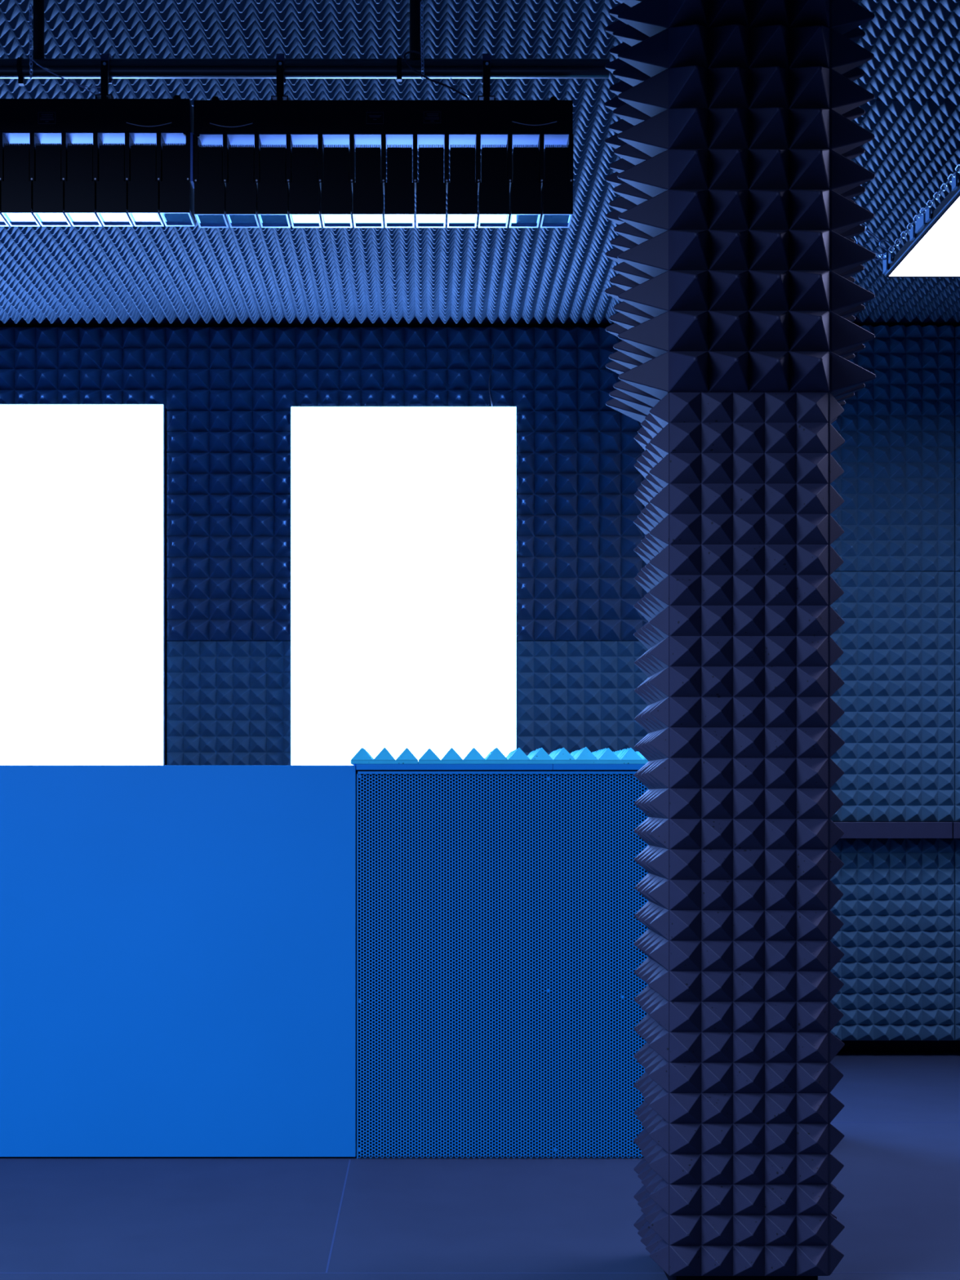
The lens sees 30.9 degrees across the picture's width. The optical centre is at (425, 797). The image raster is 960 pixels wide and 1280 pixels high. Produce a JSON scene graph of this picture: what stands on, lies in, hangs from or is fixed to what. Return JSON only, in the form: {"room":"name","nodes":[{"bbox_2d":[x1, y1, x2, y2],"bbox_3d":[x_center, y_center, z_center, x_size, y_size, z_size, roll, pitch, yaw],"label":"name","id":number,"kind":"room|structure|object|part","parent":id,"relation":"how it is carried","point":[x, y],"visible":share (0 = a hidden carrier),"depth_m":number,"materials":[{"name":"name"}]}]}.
{"room":"studio","nodes":[
{"label":"studio","id":0,"kind":"room"},
{"bbox_2d":[0,1051,959,1279],"bbox_3d":[0.100,1.210,3.390,6.400,0.100,9.180,0,0,0],"label":"floor","id":1,"kind":"structure","parent":0,"point":[899,1120],"depth_m":4.87,"materials":[{"name":"plastic"}]},
{"bbox_2d":[0,764,358,1157],"bbox_3d":[-1.652,0.527,5.880,2.856,1.265,0.600,0,0,0],"label":"counter","id":2,"kind":"object","parent":1,"relation":"on","point":[178,942],"depth_m":5.58,"materials":[{"name":"blue paint"}]},
{"bbox_2d":[325,1159,351,1272],"bbox_3d":[-0.241,1.160,4.905,0.005,0.001,1.329,0,0,0],"label":"trim","id":3,"kind":"structure","parent":1,"relation":"on","point":[344,1184],"depth_m":4.78,"materials":[{"name":"blue"}]},
{"bbox_2d":[0,1272,959,1273],"bbox_3d":[0.100,1.160,4.238,6.400,0.001,0.004,0,0,0],"label":"trim","id":4,"kind":"structure","parent":1,"relation":"on","point":[0,1273],"depth_m":4.24,"materials":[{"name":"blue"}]},
{"bbox_2d":[355,764,648,1158],"bbox_3d":[0.505,0.526,5.878,1.455,1.269,0.604,0,0,0],"label":"counter","id":5,"kind":"object","parent":1,"relation":"on","point":[498,927],"visible":0.67,"depth_m":5.64,"materials":[{"name":"blue paint"}]},
{"bbox_3d":[-0.221,0.535,5.613,0.002,1.250,0.054,0,0,0],"label":"panel","id":6,"kind":"part","parent":5,"relation":"part of","materials":[{"name":"blue"}]},
{"bbox_3d":[0.093,-0.100,5.603,0.631,0.019,0.054,0,0,0],"label":"rail","id":7,"kind":"part","parent":5,"relation":"part of","materials":[{"name":"blue metal"}]},
{"bbox_2d":[351,746,648,765],"bbox_3d":[0.483,-0.137,5.865,1.445,0.056,0.578,0,0,0],"label":"foam","id":8,"kind":"object","parent":5,"relation":"on","point":[561,756],"depth_m":5.58,"materials":[{"name":"blue plastic"}]},
{"bbox_3d":[0.821,-0.100,5.603,0.823,0.019,0.054,0,0,0],"label":"rail","id":9,"kind":"part","parent":5,"relation":"part of","materials":[{"name":"blue metal"}]},
{"bbox_2d":[0,10,959,327],"bbox_3d":[0.100,-2.172,3.390,6.400,0.096,9.180,0,0,0],"label":"ceiling","id":10,"kind":"structure","parent":0,"point":[892,322],"depth_m":7.76,"materials":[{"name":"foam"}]},
{"bbox_2d":[0,78,141,324],"bbox_3d":[-1.830,-2.091,5.486,1.189,0.062,4.172,0,0,0],"label":"panel","id":11,"kind":"object","parent":10,"relation":"attached to","point":[51,273],"visible":0.73,"depth_m":6.96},
{"bbox_2d":[0,0,414,324],"bbox_3d":[-0.640,-2.091,5.486,1.190,0.062,4.172,0,0,0],"label":"panel","id":12,"kind":"object","parent":10,"relation":"attached to","point":[195,272],"visible":0.6,"depth_m":5.13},
{"bbox_2d":[0,0,609,85],"bbox_3d":[-1.062,-1.968,4.500,3.076,0.239,0.054,0,0,0],"label":"pipe","id":13,"kind":"object","parent":10,"relation":"hanging from","point":[19,68],"visible":0.97,"depth_m":4.48,"materials":[{"name":"black metal"}]},
{"bbox_2d":[28,3,32,78],"bbox_3d":[-1.015,-1.948,4.467,0.010,0.194,0.010,0,0,0],"label":"chain","id":14,"kind":"object","parent":13,"relation":"hanging from","point":[29,8],"visible":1,"depth_m":4.46,"materials":[{"name":"silver metal"}]},
{"bbox_2d":[31,58,94,94],"bbox_3d":[-0.927,-1.856,4.471,0.174,0.090,0.018,0,0,-10],"label":"power cable","id":15,"kind":"object","parent":13,"relation":"hanging from","point":[31,59],"visible":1,"depth_m":4.46,"materials":[{"name":"black plastic"}]},
{"bbox_2d":[67,78,100,88],"bbox_3d":[-0.874,-1.838,4.464,0.090,0.025,0.002,0,0,0],"label":"wire","id":16,"kind":"object","parent":13,"relation":"hanging from","point":[68,78],"visible":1,"depth_m":4.46,"materials":[{"name":"blue"}]},
{"bbox_2d":[0,53,195,226],"bbox_3d":[-1.089,-1.713,4.497,0.974,0.426,0.117,0,0,0],"label":"light fixture","id":17,"kind":"object","parent":13,"relation":"hanging from","point":[104,159],"visible":0.98,"depth_m":4.45,"materials":[{"name":"black metal"}]},
{"bbox_3d":[-1.130,-1.506,4.501,0.068,0.003,0.092,0,0,0],"label":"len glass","id":18,"kind":"part","parent":17,"relation":"part of","materials":[{"name":"teal"}]},
{"bbox_3d":[-1.089,-1.643,4.487,0.011,0.124,0.076,0,0,0],"label":"bracket arm","id":19,"kind":"part","parent":17,"relation":"part of","materials":[{"name":"black metal"}]},
{"bbox_2d":[4,142,29,146],"bbox_3d":[-1.048,-1.675,4.502,0.064,0.007,0.099,0,0,0],"label":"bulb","id":20,"kind":"object","parent":17,"relation":"in","point":[5,144],"depth_m":4.45,"materials":[{"name":"glass"}]},
{"bbox_3d":[-1.049,-1.506,4.501,0.068,0.003,0.092,0,0,0],"label":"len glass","id":21,"kind":"part","parent":17,"relation":"part of","materials":[{"name":"teal"}]},
{"bbox_3d":[-1.008,-1.643,4.487,0.011,0.124,0.076,0,0,0],"label":"bracket arm","id":22,"kind":"part","parent":17,"relation":"part of","materials":[{"name":"black metal"}]},
{"bbox_2d":[35,142,61,146],"bbox_3d":[-0.967,-1.675,4.502,0.064,0.007,0.099,0,0,0],"label":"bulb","id":23,"kind":"object","parent":17,"relation":"in","point":[37,144],"depth_m":4.45,"materials":[{"name":"glass"}]},
{"bbox_3d":[-0.968,-1.506,4.501,0.068,0.003,0.092,0,0,0],"label":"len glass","id":24,"kind":"part","parent":17,"relation":"part of","materials":[{"name":"teal"}]},
{"bbox_3d":[-0.927,-1.643,4.487,0.011,0.124,0.076,0,0,0],"label":"bracket arm","id":25,"kind":"part","parent":17,"relation":"part of","materials":[{"name":"black metal"}]},
{"bbox_2d":[67,142,93,146],"bbox_3d":[-0.886,-1.675,4.502,0.064,0.007,0.099,0,0,0],"label":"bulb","id":26,"kind":"object","parent":17,"relation":"in","point":[69,144],"depth_m":4.45,"materials":[{"name":"glass"}]},
{"bbox_3d":[-0.886,-1.506,4.501,0.068,0.003,0.092,0,0,0],"label":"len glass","id":27,"kind":"part","parent":17,"relation":"part of","materials":[{"name":"teal"}]},
{"bbox_3d":[-1.090,-1.707,4.503,0.965,0.002,0.098,0,0,0],"label":"reflector plate","id":28,"kind":"part","parent":17,"relation":"part of","materials":[{"name":"blue metal"}]},
{"bbox_3d":[-0.846,-1.643,4.487,0.011,0.124,0.076,0,0,0],"label":"bracket arm","id":29,"kind":"part","parent":17,"relation":"part of","materials":[{"name":"black metal"}]},
{"bbox_3d":[-0.825,-1.849,4.466,0.019,0.094,0.012,0,0,0],"label":"clamp stem","id":30,"kind":"part","parent":17,"relation":"part of","materials":[{"name":"black metal"}]},
{"bbox_2d":[98,142,124,146],"bbox_3d":[-0.804,-1.675,4.502,0.064,0.007,0.099,0,0,0],"label":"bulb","id":31,"kind":"object","parent":17,"relation":"in","point":[100,144],"depth_m":4.45,"materials":[{"name":"metal"}]},
{"bbox_3d":[-0.805,-1.506,4.501,0.068,0.003,0.092,0,0,0],"label":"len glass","id":32,"kind":"part","parent":17,"relation":"part of","materials":[{"name":"white glass"}]},
{"bbox_3d":[-0.764,-1.643,4.487,0.011,0.124,0.076,0,0,0],"label":"bracket arm","id":33,"kind":"part","parent":17,"relation":"part of","materials":[{"name":"black metal"}]},
{"bbox_2d":[130,142,156,147],"bbox_3d":[-0.723,-1.675,4.502,0.064,0.007,0.099,0,0,0],"label":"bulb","id":34,"kind":"object","parent":17,"relation":"in","point":[141,145],"depth_m":4.45,"materials":[{"name":"glass"}]},
{"bbox_3d":[-0.724,-1.506,4.501,0.068,0.003,0.092,0,0,0],"label":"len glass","id":35,"kind":"part","parent":17,"relation":"part of","materials":[{"name":"white glass"}]},
{"bbox_3d":[-0.683,-1.643,4.487,0.011,0.124,0.076,0,0,0],"label":"bracket arm","id":36,"kind":"part","parent":17,"relation":"part of","materials":[{"name":"black metal"}]},
{"bbox_2d":[162,142,186,146],"bbox_3d":[-0.642,-1.675,4.502,0.064,0.007,0.099,0,0,0],"label":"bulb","id":37,"kind":"object","parent":17,"relation":"in","point":[163,144],"depth_m":4.45,"materials":[{"name":"glass"}]},
{"bbox_3d":[-0.643,-1.506,4.501,0.068,0.003,0.092,0,0,0],"label":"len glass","id":38,"kind":"part","parent":17,"relation":"part of","materials":[{"name":"teal"}]},
{"bbox_3d":[-0.641,-1.802,4.480,0.021,0.018,0.021,0,0,0],"label":"knob","id":39,"kind":"part","parent":17,"relation":"part of","materials":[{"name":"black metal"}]},
{"bbox_3d":[-0.608,-1.643,4.487,0.011,0.124,0.076,0,0,0],"label":"bracket arm","id":40,"kind":"part","parent":17,"relation":"part of","materials":[{"name":"black metal"}]},
{"bbox_2d":[190,53,573,227],"bbox_3d":[-0.111,-1.711,4.497,0.981,0.430,0.117,0,0,0],"label":"light fixture","id":41,"kind":"object","parent":13,"relation":"hanging from","point":[277,162],"visible":0.99,"depth_m":4.45,"materials":[{"name":"black metal"}]},
{"bbox_3d":[-0.598,-1.641,4.472,0.007,0.125,0.056,0,0,0],"label":"link plate","id":42,"kind":"part","parent":41,"relation":"part of","materials":[{"name":"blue metal"}]},
{"bbox_3d":[-0.588,-1.640,4.487,0.011,0.124,0.076,0,0,0],"label":"bracket arm","id":43,"kind":"part","parent":41,"relation":"part of","materials":[{"name":"black metal"}]},
{"bbox_2d":[198,144,222,149],"bbox_3d":[-0.553,-1.672,4.502,0.064,0.007,0.099,0,0,0],"label":"light","id":44,"kind":"object","parent":41,"relation":"in","point":[200,147],"depth_m":4.45,"materials":[{"name":"metal"}]},
{"bbox_3d":[-0.554,-1.503,4.501,0.068,0.003,0.092,0,0,0],"label":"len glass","id":45,"kind":"part","parent":41,"relation":"part of","materials":[{"name":"teal"}]},
{"bbox_3d":[-0.541,-1.799,4.480,0.021,0.018,0.021,0,0,0],"label":"knob","id":46,"kind":"part","parent":41,"relation":"part of","materials":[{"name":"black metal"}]},
{"bbox_3d":[-0.513,-1.640,4.487,0.011,0.124,0.076,0,0,0],"label":"bracket arm","id":47,"kind":"part","parent":41,"relation":"part of","materials":[{"name":"black metal"}]},
{"bbox_2d":[228,144,254,150],"bbox_3d":[-0.472,-1.672,4.502,0.064,0.007,0.099,0,0,0],"label":"light","id":48,"kind":"object","parent":41,"relation":"in","point":[233,148],"depth_m":4.45,"materials":[{"name":"glass"}]},
{"bbox_3d":[-0.473,-1.503,4.501,0.068,0.003,0.092,0,0,0],"label":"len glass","id":49,"kind":"part","parent":41,"relation":"part of","materials":[{"name":"teal"}]},
{"bbox_3d":[-0.432,-1.640,4.487,0.011,0.124,0.076,0,0,0],"label":"bracket arm","id":50,"kind":"part","parent":41,"relation":"part of","materials":[{"name":"black metal"}]},
{"bbox_2d":[260,144,286,151],"bbox_3d":[-0.391,-1.672,4.502,0.064,0.007,0.099,0,0,0],"label":"light","id":51,"kind":"object","parent":41,"relation":"in","point":[264,148],"depth_m":4.45,"materials":[{"name":"metal"}]},
{"bbox_3d":[-0.392,-1.503,4.501,0.068,0.003,0.092,0,0,0],"label":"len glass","id":52,"kind":"part","parent":41,"relation":"part of","materials":[{"name":"teal"}]},
{"bbox_3d":[-0.373,-1.847,4.466,0.019,0.098,0.012,0,0,0],"label":"clamp stem","id":53,"kind":"part","parent":41,"relation":"part of","materials":[{"name":"black metal"}]},
{"bbox_3d":[-0.351,-1.640,4.487,0.011,0.124,0.076,0,0,0],"label":"bracket arm","id":54,"kind":"part","parent":41,"relation":"part of","materials":[{"name":"black metal"}]},
{"bbox_2d":[292,144,317,148],"bbox_3d":[-0.310,-1.672,4.502,0.064,0.007,0.099,0,0,0],"label":"light","id":55,"kind":"object","parent":41,"relation":"in","point":[299,146],"depth_m":4.45,"materials":[{"name":"metal"}]},
{"bbox_3d":[-0.311,-1.503,4.501,0.068,0.003,0.092,0,0,0],"label":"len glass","id":56,"kind":"part","parent":41,"relation":"part of","materials":[{"name":"teal"}]},
{"bbox_3d":[-0.270,-1.640,4.487,0.011,0.124,0.076,0,0,0],"label":"bracket arm","id":57,"kind":"part","parent":41,"relation":"part of","materials":[{"name":"black metal"}]},
{"bbox_3d":[-0.229,-1.503,4.501,0.068,0.003,0.092,0,0,0],"label":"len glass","id":58,"kind":"part","parent":41,"relation":"part of","materials":[{"name":"teal"}]},
{"bbox_2d":[324,144,349,150],"bbox_3d":[-0.229,-1.672,4.502,0.064,0.007,0.099,0,0,0],"label":"light","id":59,"kind":"object","parent":41,"relation":"in","point":[326,148],"depth_m":4.45,"materials":[{"name":"metal"}]},
{"bbox_3d":[-0.189,-1.640,4.487,0.011,0.124,0.076,0,0,0],"label":"bracket arm","id":60,"kind":"part","parent":41,"relation":"part of","materials":[{"name":"black metal"}]},
{"bbox_3d":[-0.148,-1.503,4.501,0.068,0.003,0.092,0,0,0],"label":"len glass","id":61,"kind":"part","parent":41,"relation":"part of","materials":[{"name":"teal"}]},
{"bbox_2d":[355,144,381,155],"bbox_3d":[-0.147,-1.672,4.502,0.064,0.007,0.099,0,0,0],"label":"light","id":62,"kind":"object","parent":41,"relation":"in","point":[358,151],"depth_m":4.45,"materials":[{"name":"metal"}]},
{"bbox_3d":[-0.107,-1.640,4.487,0.011,0.124,0.076,0,0,0],"label":"bracket arm","id":63,"kind":"part","parent":41,"relation":"part of","materials":[{"name":"black metal"}]},
{"bbox_3d":[-0.108,-1.703,4.503,0.965,0.002,0.098,0,0,0],"label":"reflector plate","id":64,"kind":"part","parent":41,"relation":"part of","materials":[{"name":"blue metal"}]},
{"bbox_3d":[-0.067,-1.503,4.501,0.068,0.003,0.092,0,0,0],"label":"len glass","id":65,"kind":"part","parent":41,"relation":"part of","materials":[{"name":"teal"}]},
{"bbox_2d":[386,144,412,147],"bbox_3d":[-0.066,-1.672,4.502,0.064,0.007,0.099,0,0,0],"label":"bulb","id":66,"kind":"object","parent":41,"relation":"in","point":[387,144],"depth_m":4.45,"materials":[{"name":"glass"}]},
{"bbox_3d":[-0.026,-1.640,4.487,0.011,0.124,0.076,0,0,0],"label":"bracket arm","id":67,"kind":"part","parent":41,"relation":"part of","materials":[{"name":"black metal"}]},
{"bbox_3d":[0.014,-1.503,4.501,0.068,0.003,0.092,0,0,0],"label":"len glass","id":68,"kind":"part","parent":41,"relation":"part of","materials":[{"name":"white"}]},
{"bbox_2d":[418,144,443,147],"bbox_3d":[0.015,-1.672,4.502,0.064,0.007,0.099,0,0,0],"label":"light","id":69,"kind":"object","parent":41,"relation":"in","point":[419,144],"depth_m":4.45,"materials":[{"name":"metal"}]},
{"bbox_3d":[0.055,-1.640,4.487,0.011,0.124,0.076,0,0,0],"label":"bracket arm","id":70,"kind":"part","parent":41,"relation":"part of","materials":[{"name":"black metal"}]},
{"bbox_3d":[0.096,-1.503,4.501,0.068,0.003,0.092,0,0,0],"label":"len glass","id":71,"kind":"part","parent":41,"relation":"part of","materials":[{"name":"white"}]},
{"bbox_2d":[449,144,475,151],"bbox_3d":[0.096,-1.672,4.502,0.064,0.007,0.099,0,0,0],"label":"light","id":72,"kind":"object","parent":41,"relation":"in","point":[452,149],"depth_m":4.45,"materials":[{"name":"metal"}]},
{"bbox_3d":[0.136,-1.640,4.487,0.011,0.124,0.076,0,0,0],"label":"bracket arm","id":73,"kind":"part","parent":41,"relation":"part of","materials":[{"name":"black metal"}]},
{"bbox_3d":[0.158,-1.847,4.466,0.019,0.098,0.012,0,0,0],"label":"clamp stem","id":74,"kind":"part","parent":41,"relation":"part of","materials":[{"name":"black metal"}]},
{"bbox_3d":[0.177,-1.503,4.501,0.068,0.003,0.092,0,0,0],"label":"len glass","id":75,"kind":"part","parent":41,"relation":"part of","materials":[{"name":"white glass"}]},
{"bbox_2d":[480,144,506,156],"bbox_3d":[0.177,-1.672,4.502,0.064,0.007,0.099,0,0,0],"label":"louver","id":76,"kind":"object","parent":41,"relation":"in","point":[486,151],"depth_m":4.45,"materials":[{"name":"metal"}]},
{"bbox_3d":[0.217,-1.640,4.487,0.011,0.124,0.076,0,0,0],"label":"bracket arm","id":77,"kind":"part","parent":41,"relation":"part of","materials":[{"name":"black metal"}]},
{"bbox_3d":[0.258,-1.503,4.501,0.068,0.003,0.092,0,0,0],"label":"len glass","id":78,"kind":"part","parent":41,"relation":"part of","materials":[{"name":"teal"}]},
{"bbox_2d":[512,144,538,151],"bbox_3d":[0.259,-1.672,4.502,0.064,0.007,0.099,0,0,0],"label":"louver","id":79,"kind":"object","parent":41,"relation":"in","point":[527,148],"depth_m":4.45,"materials":[{"name":"metal"}]},
{"bbox_3d":[0.299,-1.640,4.487,0.011,0.124,0.076,0,0,0],"label":"bracket arm","id":80,"kind":"part","parent":41,"relation":"part of","materials":[{"name":"black metal"}]},
{"bbox_3d":[0.331,-1.799,4.480,0.021,0.018,0.021,0,0,0],"label":"knob","id":81,"kind":"part","parent":41,"relation":"part of","materials":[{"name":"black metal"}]},
{"bbox_3d":[0.339,-1.503,4.501,0.068,0.003,0.092,0,0,0],"label":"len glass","id":82,"kind":"part","parent":41,"relation":"part of","materials":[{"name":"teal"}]},
{"bbox_2d":[543,144,568,154],"bbox_3d":[0.340,-1.672,4.502,0.064,0.007,0.099,0,0,0],"label":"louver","id":83,"kind":"object","parent":41,"relation":"in","point":[551,150],"depth_m":4.45,"materials":[{"name":"metal"}]},
{"bbox_3d":[0.374,-1.640,4.487,0.011,0.124,0.076,0,0,0],"label":"bracket arm","id":84,"kind":"part","parent":41,"relation":"part of","materials":[{"name":"black metal"}]},
{"bbox_2d":[420,0,424,79],"bbox_3d":[-0.007,-1.950,4.467,0.011,0.204,0.010,0,0,0],"label":"chain","id":85,"kind":"object","parent":13,"relation":"hanging from","point":[422,4],"visible":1,"depth_m":4.46,"materials":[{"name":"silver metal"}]},
{"bbox_2d":[404,50,467,97],"bbox_3d":[0.028,-1.865,4.470,0.172,0.107,0.012,0,0,-14],"label":"power cable","id":86,"kind":"object","parent":13,"relation":"hanging from","point":[409,51],"visible":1,"depth_m":4.46,"materials":[{"name":"black plastic"}]},
{"bbox_2d":[450,77,469,97],"bbox_3d":[0.092,-1.833,4.474,0.059,0.038,0.014,0,0,-32],"label":"wire","id":87,"kind":"object","parent":13,"relation":"hanging from","point":[451,77],"visible":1,"depth_m":4.47,"materials":[{"name":"blue"}]},
{"bbox_2d":[408,0,860,324],"bbox_3d":[0.549,-2.091,5.486,1.188,0.062,4.172,0,0,0],"label":"panel","id":88,"kind":"object","parent":10,"relation":"attached to","point":[539,273],"visible":0.42,"depth_m":6.07,"materials":[{"name":"blue plastic"}]},
{"bbox_2d":[850,97,959,322],"bbox_3d":[1.741,-2.091,6.389,1.188,0.062,2.318,0,0,0],"label":"panel","id":89,"kind":"object","parent":10,"relation":"attached to","point":[914,149],"visible":0.34,"depth_m":5.92,"materials":[{"name":"blue plastic"}]},
{"bbox_2d":[853,0,959,106],"bbox_3d":[1.741,-2.091,4.218,1.188,0.062,1.957,0,0,0],"label":"panel","id":90,"kind":"object","parent":10,"relation":"attached to","point":[914,45],"visible":0.77,"depth_m":4.84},
{"bbox_2d":[883,172,959,277],"bbox_3d":[2.292,-1.784,5.079,1.509,0.074,1.504,0,0,0],"label":"ceiling light panel","id":91,"kind":"object","parent":10,"relation":"attached to","point":[932,249],"visible":0.99,"depth_m":5.52,"materials":[{"name":"white"}]},
{"bbox_2d":[854,235,888,260],"bbox_3d":[1.462,-1.819,5.722,0.220,0.078,0.036,0,0,-38],"label":"chain","id":92,"kind":"object","parent":91,"relation":"attached to","point":[880,254],"visible":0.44,"depth_m":5.74,"materials":[{"name":"silver metal"}]},
{"bbox_2d":[862,222,896,252],"bbox_3d":[1.482,-1.860,5.744,0.186,0.083,0.025,0,0,-27],"label":"chain","id":93,"kind":"object","parent":91,"relation":"attached to","point":[866,229],"visible":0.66,"depth_m":5.75,"materials":[{"name":"silver metal"}]},
{"bbox_2d":[888,164,959,252],"bbox_3d":[1.534,-1.808,5.349,0.015,0.020,0.762,0,0,0],"label":"chain","id":94,"kind":"object","parent":91,"relation":"attached to","point":[957,171],"visible":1,"depth_m":5.29,"materials":[{"name":"silver metal"}]},
{"bbox_2d":[889,196,959,275],"bbox_3d":[2.296,-1.756,5.077,1.488,0.012,1.488,0,0,0],"label":"diffuser","id":95,"kind":"object","parent":91,"relation":"attached to","point":[933,249],"depth_m":5.53,"materials":[{"name":"white plastic"}]},
{"bbox_2d":[604,0,875,1279],"bbox_3d":[0.752,-0.480,4.207,0.609,3.280,0.604,0,0,0],"label":"column","id":96,"kind":"structure","parent":0,"point":[735,178],"depth_m":4.01,"materials":[{"name":"black"}]},
{"bbox_3d":[0.100,-0.482,8.030,6.400,3.284,0.100,0,0,0],"label":"wall","id":97,"kind":"structure","parent":0,"visible":0},
{"bbox_2d":[0,327,166,409],"bbox_3d":[-2.122,-1.921,7.807,1.936,0.361,0.315,0,0,0],"label":"panel","id":98,"kind":"object","parent":97,"relation":"attached to","point":[38,365],"visible":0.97,"depth_m":7.72,"materials":[{"name":"blue plastic"}]},
{"bbox_2d":[0,404,167,764],"bbox_3d":[-1.662,-0.925,7.815,1.015,1.630,0.300,0,0,0],"label":"window","id":99,"kind":"structure","parent":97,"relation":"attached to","point":[83,641],"depth_m":7.66,"materials":[{"name":"glowing white diffuser"},{"name":"black metal"}]},
{"bbox_2d":[166,640,290,764],"bbox_3d":[-0.875,0.190,7.833,0.558,1.780,0.263,0,0,0],"label":"panel","id":100,"kind":"object","parent":97,"relation":"attached to","point":[228,702],"visible":0.22,"depth_m":7.74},
{"bbox_2d":[166,410,290,641],"bbox_3d":[-0.875,-1.216,7.808,0.558,1.027,0.315,0,0,0],"label":"panel","id":101,"kind":"object","parent":97,"relation":"attached to","point":[228,472],"visible":0.92,"depth_m":7.72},
{"bbox_2d":[166,327,622,410],"bbox_3d":[0.088,-1.916,7.807,2.484,0.371,0.315,0,0,0],"label":"panel","id":102,"kind":"object","parent":97,"relation":"attached to","point":[208,368],"visible":0.76,"depth_m":7.72,"materials":[{"name":"blue plastic"}]},
{"bbox_2d":[290,406,516,764],"bbox_3d":[-0.096,-0.920,7.815,0.999,1.620,0.300,0,0,0],"label":"window","id":103,"kind":"structure","parent":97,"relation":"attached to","point":[403,519],"depth_m":7.66,"materials":[{"name":"glowing white light-emitting surface"},{"name":"black metal"}]},
{"bbox_2d":[488,354,493,411],"bbox_3d":[0.289,-1.824,7.652,0.021,0.248,0.078,0,0,0],"label":"wire","id":104,"kind":"object","parent":103,"relation":"attached to","point":[492,354],"visible":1,"depth_m":7.62,"materials":[{"name":"grey"}]},
{"bbox_2d":[516,640,648,755],"bbox_3d":[0.867,0.190,7.834,0.925,1.780,0.263,0,0,0],"label":"panel","id":105,"kind":"object","parent":97,"relation":"attached to","point":[572,695],"visible":0.17,"depth_m":7.74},
{"bbox_2d":[516,410,648,641],"bbox_3d":[0.867,-1.216,7.807,0.925,1.027,0.316,0,0,0],"label":"panel","id":106,"kind":"object","parent":105,"relation":"on","point":[578,480],"visible":0.52,"depth_m":7.72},
{"bbox_2d":[830,838,954,1040],"bbox_3d":[1.848,0.629,7.831,1.028,0.906,0.267,0,0,0],"label":"panel","id":107,"kind":"object","parent":97,"relation":"attached to","point":[895,908],"visible":0.46,"depth_m":7.73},
{"bbox_2d":[830,324,954,571],"bbox_3d":[1.848,-1.558,7.831,1.028,1.089,0.268,0,0,0],"label":"panel","id":108,"kind":"object","parent":97,"relation":"attached to","point":[895,486],"visible":0.44,"depth_m":7.74,"materials":[{"name":"blue plastic"}]},
{"bbox_2d":[832,821,959,838],"bbox_3d":[2.320,0.141,7.745,1.940,0.070,0.390,0,0,0],"label":"wall ledge","id":109,"kind":"object","parent":97,"relation":"attached to","point":[851,829],"visible":0.59,"depth_m":7.55,"materials":[{"name":"metal"}]},
{"bbox_2d":[830,571,954,821],"bbox_3d":[1.848,-0.453,7.831,1.028,1.113,0.268,0,0,0],"label":"panel","id":110,"kind":"object","parent":109,"relation":"on","point":[895,666],"visible":0.48,"depth_m":7.74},
{"bbox_2d":[954,571,959,821],"bbox_3d":[2.828,-0.453,7.831,0.924,1.113,0.267,0,0,0],"label":"panel","id":111,"kind":"object","parent":109,"relation":"on","point":[957,574],"visible":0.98,"depth_m":7.74,"materials":[{"name":"blue"}]},
{"bbox_2d":[839,1040,959,1051],"bbox_3d":[0.100,1.122,7.968,6.400,0.077,0.025,0,0,0],"label":"baseboard","id":112,"kind":"structure","parent":97,"relation":"attached to","point":[849,1046],"depth_m":7.95,"materials":[{"name":"black paint"}]},
{"bbox_2d":[954,838,959,1040],"bbox_3d":[2.828,0.629,7.831,0.924,0.906,0.268,0,0,0],"label":"panel","id":113,"kind":"object","parent":97,"relation":"attached to","point":[957,841],"visible":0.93,"depth_m":7.74,"materials":[{"name":"blue"}]},
{"bbox_2d":[954,325,959,572],"bbox_3d":[2.828,-1.558,7.831,0.924,1.089,0.268,0,0,0],"label":"panel","id":114,"kind":"object","parent":97,"relation":"attached to","point":[957,330],"visible":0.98,"depth_m":7.74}
]}

